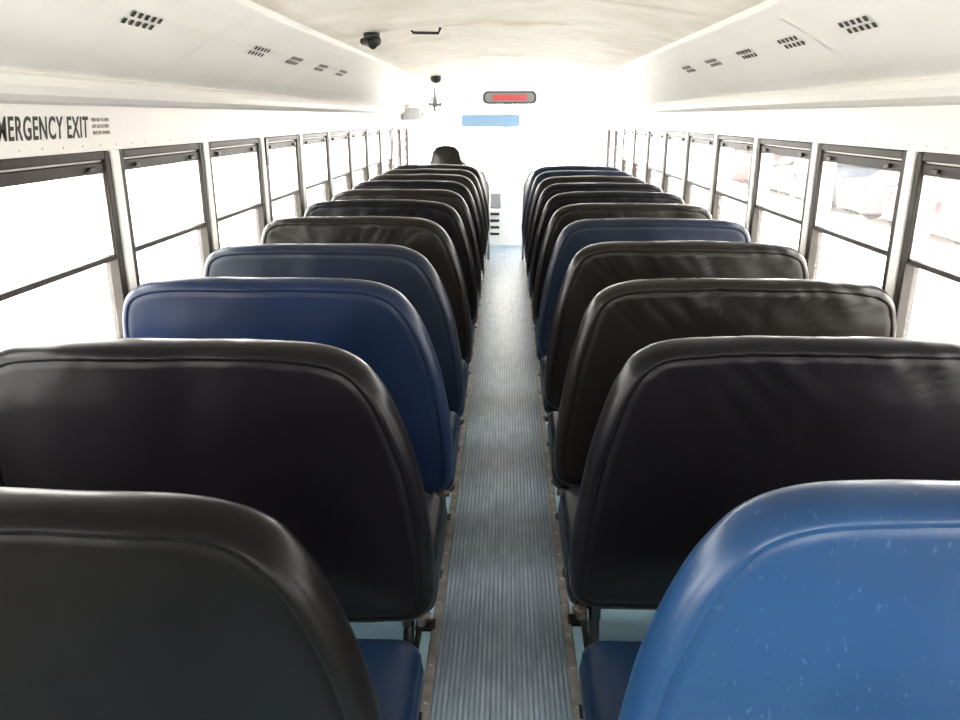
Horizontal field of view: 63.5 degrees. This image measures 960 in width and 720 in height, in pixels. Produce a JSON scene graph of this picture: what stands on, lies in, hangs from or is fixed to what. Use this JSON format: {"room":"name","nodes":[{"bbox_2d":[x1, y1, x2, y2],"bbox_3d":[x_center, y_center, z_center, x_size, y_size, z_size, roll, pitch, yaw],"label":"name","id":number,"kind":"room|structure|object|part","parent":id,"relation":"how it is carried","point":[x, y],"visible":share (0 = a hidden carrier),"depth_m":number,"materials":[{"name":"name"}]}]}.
{"room":"vehicle interior","nodes":[
{"label":"vehicle interior","id":0,"kind":"room"},
{"bbox_2d":[0,104,412,337],"bbox_3d":[-1.070,-0.773,4.796,0.082,1.606,10.860,1,17,2],"label":"wall","id":1,"kind":"structure","parent":0,"point":[129,127],"depth_m":2.80,"materials":[{"name":"white paint"}]},
{"bbox_2d":[0,116,109,140],"bbox_3d":[-1.128,-0.619,2.067,0.001,0.059,0.573,1,17,2],"label":"emergency exit sign","id":2,"kind":"object","parent":1,"relation":"attached to","point":[10,118],"visible":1,"depth_m":2.00,"materials":[{"name":"black paint"}]},
{"bbox_2d":[0,151,128,337],"bbox_3d":[-1.146,-0.233,2.093,0.052,0.612,0.696,1,17,2],"label":"window","id":3,"kind":"structure","parent":1,"relation":"in","point":[35,169],"depth_m":2.24,"materials":[{"name":"metal"}]},
{"bbox_2d":[117,143,212,285],"bbox_3d":[-1.121,-0.456,2.803,0.052,0.612,0.696,1,17,2],"label":"window","id":4,"kind":"structure","parent":1,"relation":"in","point":[142,157],"depth_m":2.86,"materials":[{"name":"metal"}]},
{"bbox_2d":[0,68,409,113],"bbox_3d":[-1.018,-1.504,4.566,0.045,0.080,10.860,1,17,2],"label":"trim","id":5,"kind":"structure","parent":1,"relation":"attached to","point":[16,86],"depth_m":2.46,"materials":[{"name":"white paint"}]},
{"bbox_2d":[208,138,266,248],"bbox_3d":[-1.097,-0.679,3.514,0.052,0.612,0.696,1,17,2],"label":"window","id":6,"kind":"structure","parent":1,"relation":"in","point":[252,146],"depth_m":3.65,"materials":[{"name":"metal"}]},
{"bbox_2d":[264,135,304,221],"bbox_3d":[-1.069,-0.901,4.224,0.058,0.612,0.696,1,17,2],"label":"window","id":7,"kind":"structure","parent":1,"relation":"in","point":[291,141],"depth_m":4.42,"materials":[{"name":"metal"}]},
{"bbox_2d":[157,13,430,104],"bbox_3d":[-0.804,-1.788,4.984,0.346,0.199,8.622,1,17,2],"label":"trim","id":8,"kind":"structure","parent":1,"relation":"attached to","point":[240,22],"depth_m":2.54,"materials":[{"name":"white paint"}]},
{"bbox_2d":[302,132,331,207],"bbox_3d":[-1.047,-1.124,4.935,0.052,0.612,0.696,1,17,2],"label":"window","id":9,"kind":"structure","parent":1,"relation":"in","point":[322,137],"depth_m":5.16,"materials":[{"name":"metal"}]},
{"bbox_2d":[330,130,351,192],"bbox_3d":[-1.023,-1.347,5.645,0.052,0.612,0.696,1,17,2],"label":"window","id":10,"kind":"structure","parent":1,"relation":"in","point":[344,135],"depth_m":5.88,"materials":[{"name":"metal"}]},
{"bbox_2d":[351,129,368,181],"bbox_3d":[-0.998,-1.569,6.356,0.052,0.612,0.696,1,17,2],"label":"window","id":11,"kind":"structure","parent":1,"relation":"in","point":[356,133],"depth_m":6.60,"materials":[{"name":"metal"}]},
{"bbox_2d":[367,128,381,174],"bbox_3d":[-0.973,-1.792,7.066,0.052,0.612,0.696,1,17,2],"label":"window","id":12,"kind":"structure","parent":1,"relation":"in","point":[371,131],"depth_m":7.31,"materials":[{"name":"metal"}]},
{"bbox_2d":[381,127,392,169],"bbox_3d":[-0.949,-2.015,7.777,0.052,0.612,0.696,1,17,2],"label":"window","id":13,"kind":"structure","parent":1,"relation":"in","point":[385,130],"depth_m":8.03,"materials":[{"name":"metal"}]},
{"bbox_2d":[392,125,408,167],"bbox_3d":[-0.914,-2.342,8.818,0.048,0.613,1.337,1,17,2],"label":"window","id":14,"kind":"structure","parent":1,"relation":"in","point":[405,127],"depth_m":8.81,"materials":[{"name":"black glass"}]},
{"bbox_2d":[0,0,959,107],"bbox_3d":[0.158,-1.707,4.461,2.540,0.390,10.860,1,17,2],"label":"ceiling","id":15,"kind":"structure","parent":0,"point":[88,38],"depth_m":2.92,"materials":[{"name":"white paint"}]},
{"bbox_2d":[121,11,163,29],"bbox_3d":[-0.881,-0.886,2.028,0.043,0.025,0.192,1,17,2],"label":"ceiling vent","id":16,"kind":"object","parent":15,"relation":"in","point":[133,14],"depth_m":2.02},
{"bbox_2d":[247,46,269,56],"bbox_3d":[-0.848,-1.185,2.982,0.043,0.025,0.192,1,17,2],"label":"ceiling vent","id":17,"kind":"object","parent":15,"relation":"in","point":[256,47],"depth_m":2.97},
{"bbox_2d":[285,56,302,64],"bbox_3d":[-0.831,-1.340,3.478,0.043,0.025,0.192,1,17,2],"label":"ceiling vent","id":18,"kind":"object","parent":15,"relation":"in","point":[293,56],"depth_m":3.47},
{"bbox_2d":[360,32,380,48],"bbox_3d":[-0.499,-1.454,3.547,0.098,0.075,0.158,1,17,2],"label":"security camera","id":19,"kind":"object","parent":15,"relation":"attached to","point":[372,40],"visible":1,"depth_m":3.51,"materials":[{"name":"plastic"}]},
{"bbox_2d":[402,108,424,119],"bbox_3d":[-0.764,-2.864,9.038,0.225,0.140,0.500,1,17,2],"label":"console","id":20,"kind":"object","parent":15,"relation":"attached to","point":[410,113],"visible":0.98,"depth_m":8.81,"materials":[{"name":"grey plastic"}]},
{"bbox_2d":[426,88,442,112],"bbox_3d":[-0.501,-2.866,8.575,0.186,0.268,0.103,1,17,2],"label":"fan","id":21,"kind":"object","parent":15,"relation":"attached to","point":[434,104],"visible":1,"depth_m":8.57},
{"bbox_2d":[430,76,440,82],"bbox_3d":[-0.408,-2.594,7.170,0.100,0.070,0.100,1,17,2],"label":"security camera","id":22,"kind":"object","parent":15,"relation":"attached to","point":[435,79],"visible":0.96,"depth_m":7.13,"materials":[{"name":"plastic"}]},
{"bbox_2d":[411,22,578,37],"bbox_3d":[0.077,-1.640,3.898,0.806,0.052,0.580,1,17,2],"label":"roof hatch","id":23,"kind":"object","parent":15,"relation":"attached to","point":[489,29],"visible":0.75,"depth_m":3.77,"materials":[{"name":"plastic"}]},
{"bbox_2d":[482,80,536,103],"bbox_3d":[0.355,-3.199,9.277,0.660,0.273,0.050,1,17,2],"label":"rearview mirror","id":24,"kind":"object","parent":15,"relation":"attached to","point":[488,97],"visible":1,"depth_m":9.27,"materials":[{"name":"grey plastic"}]},
{"bbox_2d":[705,59,721,66],"bbox_3d":[1.082,-1.378,3.599,0.043,0.025,0.192,1,17,2],"label":"ceiling vent","id":25,"kind":"object","parent":15,"relation":"in","point":[711,59],"depth_m":3.60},
{"bbox_2d":[735,49,756,58],"bbox_3d":[1.065,-1.223,3.103,0.043,0.025,0.192,1,17,2],"label":"ceiling vent","id":26,"kind":"object","parent":15,"relation":"in","point":[747,49],"depth_m":3.10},
{"bbox_2d":[777,36,804,48],"bbox_3d":[1.048,-1.070,2.616,0.043,0.025,0.192,1,17,2],"label":"ceiling vent","id":27,"kind":"object","parent":15,"relation":"in","point":[790,38],"depth_m":2.61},
{"bbox_2d":[838,16,877,33],"bbox_3d":[1.030,-0.915,2.120,0.043,0.025,0.192,1,17,2],"label":"ceiling vent","id":28,"kind":"object","parent":15,"relation":"in","point":[846,23],"depth_m":2.12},
{"bbox_2d":[349,250,655,719],"bbox_3d":[0.159,0.028,5.026,2.540,0.060,11.020,1,17,2],"label":"floor","id":29,"kind":"structure","parent":0,"point":[614,624],"depth_m":2.38,"materials":[{"name":"blue plastic"}]},
{"bbox_2d":[0,487,423,719],"bbox_3d":[-0.634,0.603,1.393,1.019,1.016,0.542,1,17,2],"label":"seat","id":30,"kind":"object","parent":29,"relation":"on","point":[115,605],"visible":1,"depth_m":1.04,"materials":[{"name":"black leather"}]},
{"bbox_2d":[357,639,423,719],"bbox_3d":[-0.626,0.711,1.490,1.007,0.156,0.423,1,17,2],"label":"cushion","id":31,"kind":"object","parent":30,"relation":"on","point":[395,667],"depth_m":1.54,"materials":[{"name":"blue leather"}]},
{"bbox_2d":[0,338,447,719],"bbox_3d":[-0.611,0.389,2.040,1.019,1.037,0.539,1,17,2],"label":"seat","id":32,"kind":"object","parent":29,"relation":"on","point":[307,436],"visible":0.62,"depth_m":1.70,"materials":[{"name":"black leather"}]},
{"bbox_3d":[-0.619,0.638,2.143,1.001,0.500,0.445,1,17,2],"label":"frame","id":33,"kind":"part","parent":32,"relation":"part of","materials":[{"name":"black metal"}]},
{"bbox_2d":[424,490,447,611],"bbox_3d":[-0.603,0.506,2.138,1.007,0.159,0.423,1,17,2],"label":"cushion","id":34,"kind":"object","parent":32,"relation":"on","point":[436,504],"depth_m":2.14,"materials":[{"name":"black leather"}]},
{"bbox_2d":[122,277,460,577],"bbox_3d":[-0.589,0.188,2.676,1.019,1.041,0.544,1,17,2],"label":"seat","id":35,"kind":"object","parent":29,"relation":"on","point":[372,321],"visible":0.36,"depth_m":2.31,"materials":[{"name":"blue leather"}]},
{"bbox_3d":[-0.597,0.438,2.782,1.001,0.500,0.445,1,17,2],"label":"frame","id":36,"kind":"part","parent":35,"relation":"part of","materials":[{"name":"black metal"}]},
{"bbox_2d":[445,410,460,489],"bbox_3d":[-0.581,0.306,2.777,1.007,0.158,0.423,1,17,2],"label":"cushion","id":37,"kind":"object","parent":35,"relation":"on","point":[455,423],"depth_m":2.76,"materials":[{"name":"blue leather"}]},
{"bbox_2d":[203,244,468,491],"bbox_3d":[-0.567,-0.007,3.298,1.019,1.040,0.540,1,17,2],"label":"seat","id":38,"kind":"object","parent":29,"relation":"on","point":[405,270],"visible":0.33,"depth_m":2.93,"materials":[{"name":"blue leather"}]},
{"bbox_3d":[-0.576,0.244,3.402,1.001,0.500,0.445,1,17,2],"label":"frame","id":39,"kind":"part","parent":38,"relation":"part of","materials":[{"name":"black metal"}]},
{"bbox_2d":[458,360,468,417],"bbox_3d":[-0.559,0.111,3.397,1.007,0.160,0.423,1,17,2],"label":"cushion","id":40,"kind":"object","parent":38,"relation":"on","point":[465,366],"depth_m":3.36,"materials":[{"name":"blue leather"}]},
{"bbox_2d":[261,216,474,424],"bbox_3d":[-0.543,-0.235,4.001,1.019,1.055,0.541,1,17,2],"label":"seat","id":41,"kind":"object","parent":29,"relation":"on","point":[426,237],"visible":0.32,"depth_m":3.62,"materials":[{"name":"black leather"}]},
{"bbox_2d":[466,320,474,363],"bbox_3d":[-0.535,-0.109,4.103,1.007,0.158,0.423,1,17,2],"label":"cushion","id":42,"kind":"object","parent":41,"relation":"on","point":[468,360],"depth_m":4.03,"materials":[{"name":"leather"}]},
{"bbox_2d":[304,199,479,373],"bbox_3d":[-0.517,-0.471,4.755,1.019,1.054,0.541,1,17,2],"label":"seat","id":43,"kind":"object","parent":29,"relation":"on","point":[444,215],"visible":0.32,"depth_m":4.37,"materials":[{"name":"black leather"}]},
{"bbox_2d":[473,290,479,323],"bbox_3d":[-0.509,-0.347,4.856,1.007,0.161,0.423,1,17,2],"label":"cushion","id":44,"kind":"object","parent":43,"relation":"on","point":[475,320],"depth_m":4.75,"materials":[{"name":"black leather"}]},
{"bbox_2d":[331,189,482,341],"bbox_3d":[-0.493,-0.678,5.423,1.019,1.050,0.541,1,17,2],"label":"seat","id":45,"kind":"object","parent":29,"relation":"on","point":[453,199],"visible":0.26,"depth_m":5.04,"materials":[{"name":"black leather"}]},
{"bbox_2d":[479,270,482,296],"bbox_3d":[-0.485,-0.554,5.524,1.007,0.158,0.423,1,17,2],"label":"cushion","id":46,"kind":"object","parent":45,"relation":"on","point":[481,270],"depth_m":5.43,"materials":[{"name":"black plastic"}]},
{"bbox_2d":[352,180,485,316],"bbox_3d":[-0.470,-0.888,6.090,1.019,1.053,0.542,1,17,2],"label":"seat","id":47,"kind":"object","parent":29,"relation":"on","point":[456,187],"visible":0.18,"depth_m":5.71,"materials":[{"name":"black leather"}]},
{"bbox_2d":[368,174,487,297],"bbox_3d":[-0.448,-1.090,6.732,1.019,1.054,0.535,1,17,2],"label":"seat","id":48,"kind":"object","parent":29,"relation":"on","point":[463,180],"visible":0.2,"depth_m":6.35,"materials":[{"name":"black leather"}]},
{"bbox_2d":[381,169,488,281],"bbox_3d":[-0.425,-1.292,7.376,1.019,1.053,0.544,1,17,2],"label":"seat","id":49,"kind":"object","parent":29,"relation":"on","point":[468,174],"visible":0.22,"depth_m":6.99,"materials":[{"name":"black leather"}]},
{"bbox_2d":[392,164,490,268],"bbox_3d":[-0.403,-1.496,8.026,1.019,1.054,0.541,1,17,2],"label":"seat","id":50,"kind":"object","parent":29,"relation":"on","point":[471,169],"visible":0.2,"depth_m":7.65,"materials":[{"name":"black leather"}]},
{"bbox_2d":[430,146,463,164],"bbox_3d":[-0.362,-1.832,8.854,0.510,1.200,0.580,1,17,2],"label":"seat","id":51,"kind":"object","parent":29,"relation":"on","point":[441,154],"visible":0.25,"depth_m":8.43,"materials":[{"name":"black leather"}]},
{"bbox_2d":[419,257,487,719],"bbox_3d":[-0.055,0.107,4.654,0.028,0.012,10.110,1,17,2],"label":"trim","id":52,"kind":"structure","parent":29,"relation":"on","point":[425,706],"depth_m":2.76,"materials":[{"name":"metal"}]},
{"bbox_2d":[478,170,489,259],"bbox_3d":[-0.381,-1.568,8.387,0.976,0.976,0.032,1,17,2],"label":"barrier panel","id":53,"kind":"object","parent":29,"relation":"on","point":[486,185],"visible":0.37,"depth_m":8.29,"materials":[{"name":"grey plastic"}]},
{"bbox_2d":[477,169,522,244],"bbox_3d":[-0.068,-1.930,9.720,1.510,0.870,0.690,1,17,2],"label":"dashboard","id":54,"kind":"object","parent":29,"relation":"on","point":[505,205],"visible":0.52,"depth_m":9.46,"materials":[{"name":"grey plastic"}]},
{"bbox_2d":[430,245,571,719],"bbox_3d":[0.146,0.111,4.648,0.372,0.007,10.090,1,17,2],"label":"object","id":55,"kind":"structure","parent":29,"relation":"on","point":[501,652],"depth_m":2.79,"materials":[{"name":"rubber"}]},
{"bbox_2d":[521,170,534,259],"bbox_3d":[0.942,-1.555,8.345,0.976,0.976,0.032,1,17,2],"label":"barrier panel","id":56,"kind":"object","parent":29,"relation":"on","point":[525,186],"visible":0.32,"depth_m":8.27,"materials":[{"name":"grey plastic"}]},
{"bbox_2d":[521,245,582,719],"bbox_3d":[0.347,0.111,4.641,0.028,0.012,10.110,1,17,2],"label":"trim","id":57,"kind":"structure","parent":29,"relation":"on","point":[575,695],"depth_m":2.77,"materials":[{"name":"metal"}]},
{"bbox_2d":[521,165,620,268],"bbox_3d":[0.940,-1.483,8.006,1.019,1.043,0.539,1,17,2],"label":"seat","id":58,"kind":"object","parent":29,"relation":"on","point":[540,170],"visible":0.16,"depth_m":7.63,"materials":[{"name":"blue leather"}]},
{"bbox_2d":[522,170,632,281],"bbox_3d":[0.916,-1.272,7.334,1.019,1.041,0.548,1,17,2],"label":"seat","id":59,"kind":"object","parent":29,"relation":"on","point":[548,174],"visible":0.15,"depth_m":6.95,"materials":[{"name":"black leather"}]},
{"bbox_2d":[524,176,645,299],"bbox_3d":[0.893,-1.065,6.670,1.019,1.043,0.540,1,17,2],"label":"seat","id":60,"kind":"object","parent":29,"relation":"on","point":[547,182],"visible":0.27,"depth_m":6.29,"materials":[{"name":"black leather"}]},
{"bbox_2d":[526,183,662,318],"bbox_3d":[0.871,-0.860,6.018,1.019,1.042,0.547,1,17,2],"label":"seat","id":61,"kind":"object","parent":29,"relation":"on","point":[550,191],"visible":0.22,"depth_m":5.64,"materials":[{"name":"black leather"}]},
{"bbox_2d":[528,191,684,343],"bbox_3d":[0.848,-0.652,5.351,1.019,1.045,0.546,1,17,2],"label":"seat","id":62,"kind":"object","parent":29,"relation":"on","point":[558,201],"visible":0.27,"depth_m":4.96,"materials":[{"name":"black leather"}]},
{"bbox_2d":[528,271,531,298],"bbox_3d":[0.844,-0.532,5.453,1.007,0.158,0.423,1,17,2],"label":"cushion","id":63,"kind":"object","parent":62,"relation":"on","point":[530,291],"depth_m":5.33,"materials":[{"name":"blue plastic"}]},
{"bbox_2d":[531,203,711,375],"bbox_3d":[0.825,-0.445,4.694,1.019,1.041,0.544,1,17,2],"label":"seat","id":64,"kind":"object","parent":29,"relation":"on","point":[564,216],"visible":0.3,"depth_m":4.31,"materials":[{"name":"black leather"}]},
{"bbox_2d":[531,292,536,324],"bbox_3d":[0.821,-0.326,4.795,1.007,0.158,0.423,1,17,2],"label":"cushion","id":65,"kind":"object","parent":64,"relation":"on","point":[534,318],"depth_m":4.67,"materials":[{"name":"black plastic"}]},
{"bbox_2d":[534,218,750,421],"bbox_3d":[0.801,-0.234,4.019,1.019,1.044,0.540,1,17,2],"label":"seat","id":66,"kind":"object","parent":29,"relation":"on","point":[577,235],"visible":0.29,"depth_m":3.64,"materials":[{"name":"blue leather"}]},
{"bbox_2d":[534,318,545,360],"bbox_3d":[0.797,-0.115,4.117,1.007,0.160,0.423,1,17,2],"label":"cushion","id":67,"kind":"object","parent":66,"relation":"on","point":[539,354],"depth_m":3.99,"materials":[{"name":"blue leather"}]},
{"bbox_2d":[540,241,808,483],"bbox_3d":[0.777,-0.018,3.322,1.019,1.047,0.539,1,17,2],"label":"seat","id":68,"kind":"object","parent":29,"relation":"on","point":[596,267],"visible":0.32,"depth_m":2.95,"materials":[{"name":"black leather"}]},
{"bbox_2d":[540,356,557,412],"bbox_3d":[0.773,0.104,3.421,1.007,0.159,0.423,1,17,2],"label":"cushion","id":69,"kind":"object","parent":68,"relation":"on","point":[547,408],"depth_m":3.33,"materials":[{"name":"black leather"}]},
{"bbox_2d":[547,278,896,576],"bbox_3d":[0.754,0.194,2.653,1.019,1.044,0.544,1,17,2],"label":"seat","id":70,"kind":"object","parent":29,"relation":"on","point":[624,318],"visible":0.35,"depth_m":2.28,"materials":[{"name":"black leather"}]},
{"bbox_2d":[547,409,579,489],"bbox_3d":[0.750,0.313,2.754,1.007,0.159,0.423,1,17,2],"label":"cushion","id":71,"kind":"object","parent":70,"relation":"on","point":[552,418],"depth_m":2.72,"materials":[{"name":"black leather"}]},
{"bbox_3d":[0.764,0.446,2.758,1.001,0.500,0.445,1,17,2],"label":"frame","id":72,"kind":"part","parent":70,"relation":"part of","materials":[{"name":"black metal"}]},
{"bbox_2d":[558,336,959,719],"bbox_3d":[0.732,0.386,2.035,1.019,1.046,0.538,1,17,2],"label":"seat","id":73,"kind":"object","parent":29,"relation":"on","point":[689,431],"visible":0.62,"depth_m":1.69,"materials":[{"name":"black leather"}]},
{"bbox_3d":[0.742,0.640,2.138,1.001,0.500,0.445,1,17,2],"label":"frame","id":74,"kind":"part","parent":73,"relation":"part of","materials":[{"name":"black metal"}]},
{"bbox_2d":[558,488,655,609],"bbox_3d":[0.728,0.507,2.134,1.007,0.160,0.423,1,17,2],"label":"cushion","id":75,"kind":"object","parent":73,"relation":"on","point":[567,505],"depth_m":2.13,"materials":[{"name":"black leather"}]},
{"bbox_2d":[579,479,959,719],"bbox_3d":[0.709,0.599,1.364,1.019,1.042,0.537,1,17,2],"label":"seat","id":76,"kind":"object","parent":29,"relation":"on","point":[839,599],"visible":1,"depth_m":1.02,"materials":[{"name":"blue leather"}]},
{"bbox_2d":[579,641,641,719],"bbox_3d":[0.705,0.718,1.461,1.007,0.159,0.423,1,17,2],"label":"cushion","id":77,"kind":"object","parent":76,"relation":"on","point":[605,669],"depth_m":1.54,"materials":[{"name":"blue leather"}]},
{"bbox_2d":[412,81,602,189],"bbox_3d":[0.339,-2.576,9.908,2.540,1.990,0.060,1,17,2],"label":"wall","id":78,"kind":"structure","parent":0,"point":[474,91],"depth_m":9.65,"materials":[{"name":"white paint"}]},
{"bbox_2d":[415,100,504,179],"bbox_3d":[-0.251,-2.787,9.862,1.138,0.978,0.040,1,17,2],"label":"window","id":79,"kind":"structure","parent":78,"relation":"in","point":[424,100],"depth_m":9.83,"materials":[{"name":"black metal"}]},
{"bbox_2d":[461,97,519,126],"bbox_3d":[0.134,-3.068,9.597,0.720,0.356,0.248,1,17,2],"label":"sun visor","id":80,"kind":"object","parent":78,"relation":"attached to","point":[467,120],"visible":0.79,"depth_m":9.51,"materials":[{"name":"blue plastic"}]},
{"bbox_2d":[508,100,599,179],"bbox_3d":[0.929,-2.775,9.825,1.138,0.978,0.040,1,17,2],"label":"window","id":81,"kind":"structure","parent":78,"relation":"in","point":[598,121],"depth_m":9.77,"materials":[{"name":"black metal"}]},
{"bbox_2d":[601,105,959,337],"bbox_3d":[1.387,-0.748,4.719,0.082,1.606,10.860,1,17,2],"label":"wall","id":82,"kind":"structure","parent":0,"point":[915,129],"depth_m":3.00,"materials":[{"name":"white paint"}]},
{"bbox_2d":[606,126,622,167],"bbox_3d":[1.525,-1.794,8.903,0.040,1.700,1.334,1,17,2],"label":"door","id":83,"kind":"structure","parent":82,"relation":"in","point":[616,129],"depth_m":8.75,"materials":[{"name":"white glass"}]},
{"bbox_2d":[621,127,633,171],"bbox_3d":[1.478,-1.991,7.700,0.052,0.612,0.696,1,17,2],"label":"window","id":84,"kind":"structure","parent":82,"relation":"in","point":[626,130],"depth_m":7.95,"materials":[{"name":"metal"}]},
{"bbox_2d":[632,128,646,177],"bbox_3d":[1.454,-1.768,6.989,0.052,0.612,0.696,1,17,2],"label":"window","id":85,"kind":"structure","parent":82,"relation":"in","point":[639,132],"depth_m":7.24,"materials":[{"name":"metal"}]},
{"bbox_2d":[646,129,663,186],"bbox_3d":[1.429,-1.545,6.279,0.052,0.612,0.696,1,17,2],"label":"window","id":86,"kind":"structure","parent":82,"relation":"in","point":[653,133],"depth_m":6.52,"materials":[{"name":"metal"}]},
{"bbox_2d":[662,130,685,192],"bbox_3d":[1.404,-1.323,5.568,0.052,0.612,0.696,1,17,2],"label":"window","id":87,"kind":"structure","parent":82,"relation":"in","point":[670,135],"depth_m":5.80,"materials":[{"name":"metal"}]},
{"bbox_2d":[683,132,714,206],"bbox_3d":[1.379,-1.100,4.858,0.052,0.612,0.696,1,17,2],"label":"window","id":88,"kind":"structure","parent":82,"relation":"in","point":[693,138],"depth_m":5.09,"materials":[{"name":"metal"}]},
{"bbox_2d":[586,11,867,104],"bbox_3d":[1.153,-1.768,4.922,0.346,0.199,8.622,1,17,2],"label":"trim","id":89,"kind":"structure","parent":82,"relation":"attached to","point":[781,20],"depth_m":2.47,"materials":[{"name":"white paint"}]},
{"bbox_2d":[711,135,753,226],"bbox_3d":[1.355,-0.877,4.147,0.052,0.612,0.696,1,17,2],"label":"window","id":90,"kind":"structure","parent":82,"relation":"in","point":[724,142],"depth_m":4.37,"materials":[{"name":"metal"}]},
{"bbox_2d":[600,74,959,113],"bbox_3d":[1.334,-1.481,4.491,0.045,0.080,10.860,1,17,2],"label":"trim","id":91,"kind":"structure","parent":82,"relation":"attached to","point":[942,89],"depth_m":2.76,"materials":[{"name":"white paint"}]},
{"bbox_2d":[749,138,812,250],"bbox_3d":[1.330,-0.655,3.437,0.052,0.612,0.696,1,17,2],"label":"window","id":92,"kind":"structure","parent":82,"relation":"in","point":[798,149],"depth_m":3.59,"materials":[{"name":"metal"}]},
{"bbox_2d":[805,143,908,290],"bbox_3d":[1.305,-0.432,2.726,0.052,0.612,0.696,1,17,2],"label":"window","id":93,"kind":"structure","parent":82,"relation":"in","point":[869,157],"depth_m":2.80,"materials":[{"name":"metal"}]},
{"bbox_2d":[893,152,959,337],"bbox_3d":[1.281,-0.209,2.016,0.052,0.612,0.696,1,17,2],"label":"window","id":94,"kind":"structure","parent":82,"relation":"in","point":[929,165],"depth_m":2.27,"materials":[{"name":"metal"}]},
{"label":"outside","id":95,"kind":"structure","parent":0,"visible":0},
{"bbox_2d":[0,140,959,351],"bbox_3d":[0.995,-6.614,29.349,120.000,0.030,120.000,1,17,2],"label":"outside background","id":96,"kind":"structure","parent":95,"point":[48,226],"depth_m":18.50,"materials":[{"name":"white"}]},
{"bbox_2d":[711,157,743,182],"bbox_3d":[11.535,-7.726,30.417,4.520,1.446,1.840,1,17,4],"label":"parked car","id":97,"kind":"object","parent":96,"relation":"on","point":[737,180],"visible":0.05,"depth_m":29.86,"materials":[{"name":"paint"}]},
{"bbox_2d":[728,148,778,184],"bbox_3d":[11.482,-7.217,27.956,5.160,1.946,1.840,0,17,2],"label":"parked car","id":98,"kind":"object","parent":96,"relation":"on","point":[739,160],"visible":0.12,"depth_m":27.26,"materials":[{"name":"paint"}]},
{"bbox_2d":[748,155,794,195],"bbox_3d":[11.370,-6.232,25.648,4.520,1.446,1.840,1,17,3],"label":"parked car","id":99,"kind":"object","parent":96,"relation":"on","point":[781,160],"visible":0.12,"depth_m":25.22,"materials":[{"name":"paint"}]},
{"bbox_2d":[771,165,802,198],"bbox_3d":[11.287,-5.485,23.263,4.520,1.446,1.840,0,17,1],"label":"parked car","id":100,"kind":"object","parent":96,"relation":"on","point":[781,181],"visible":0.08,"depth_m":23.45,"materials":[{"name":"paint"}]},
{"bbox_2d":[790,157,880,214],"bbox_3d":[11.234,-4.976,20.803,5.160,1.946,1.840,0,17,1],"label":"parked car","id":101,"kind":"object","parent":96,"relation":"on","point":[798,176],"visible":0.14,"depth_m":20.35,"materials":[{"name":"paint"}]},
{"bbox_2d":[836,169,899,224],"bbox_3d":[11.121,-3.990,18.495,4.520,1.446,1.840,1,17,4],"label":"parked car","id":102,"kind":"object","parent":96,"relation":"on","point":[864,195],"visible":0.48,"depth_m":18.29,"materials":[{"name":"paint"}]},
{"bbox_2d":[882,187,959,243],"bbox_3d":[11.038,-3.243,16.110,4.520,1.446,1.840,0,17,0],"label":"parked car","id":103,"kind":"object","parent":96,"relation":"on","point":[889,196],"visible":0.15,"depth_m":16.72,"materials":[{"name":"paint"}]},
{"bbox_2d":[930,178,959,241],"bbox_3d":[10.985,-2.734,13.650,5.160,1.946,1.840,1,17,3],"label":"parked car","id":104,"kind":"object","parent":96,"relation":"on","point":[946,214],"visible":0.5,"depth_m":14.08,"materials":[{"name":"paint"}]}
]}

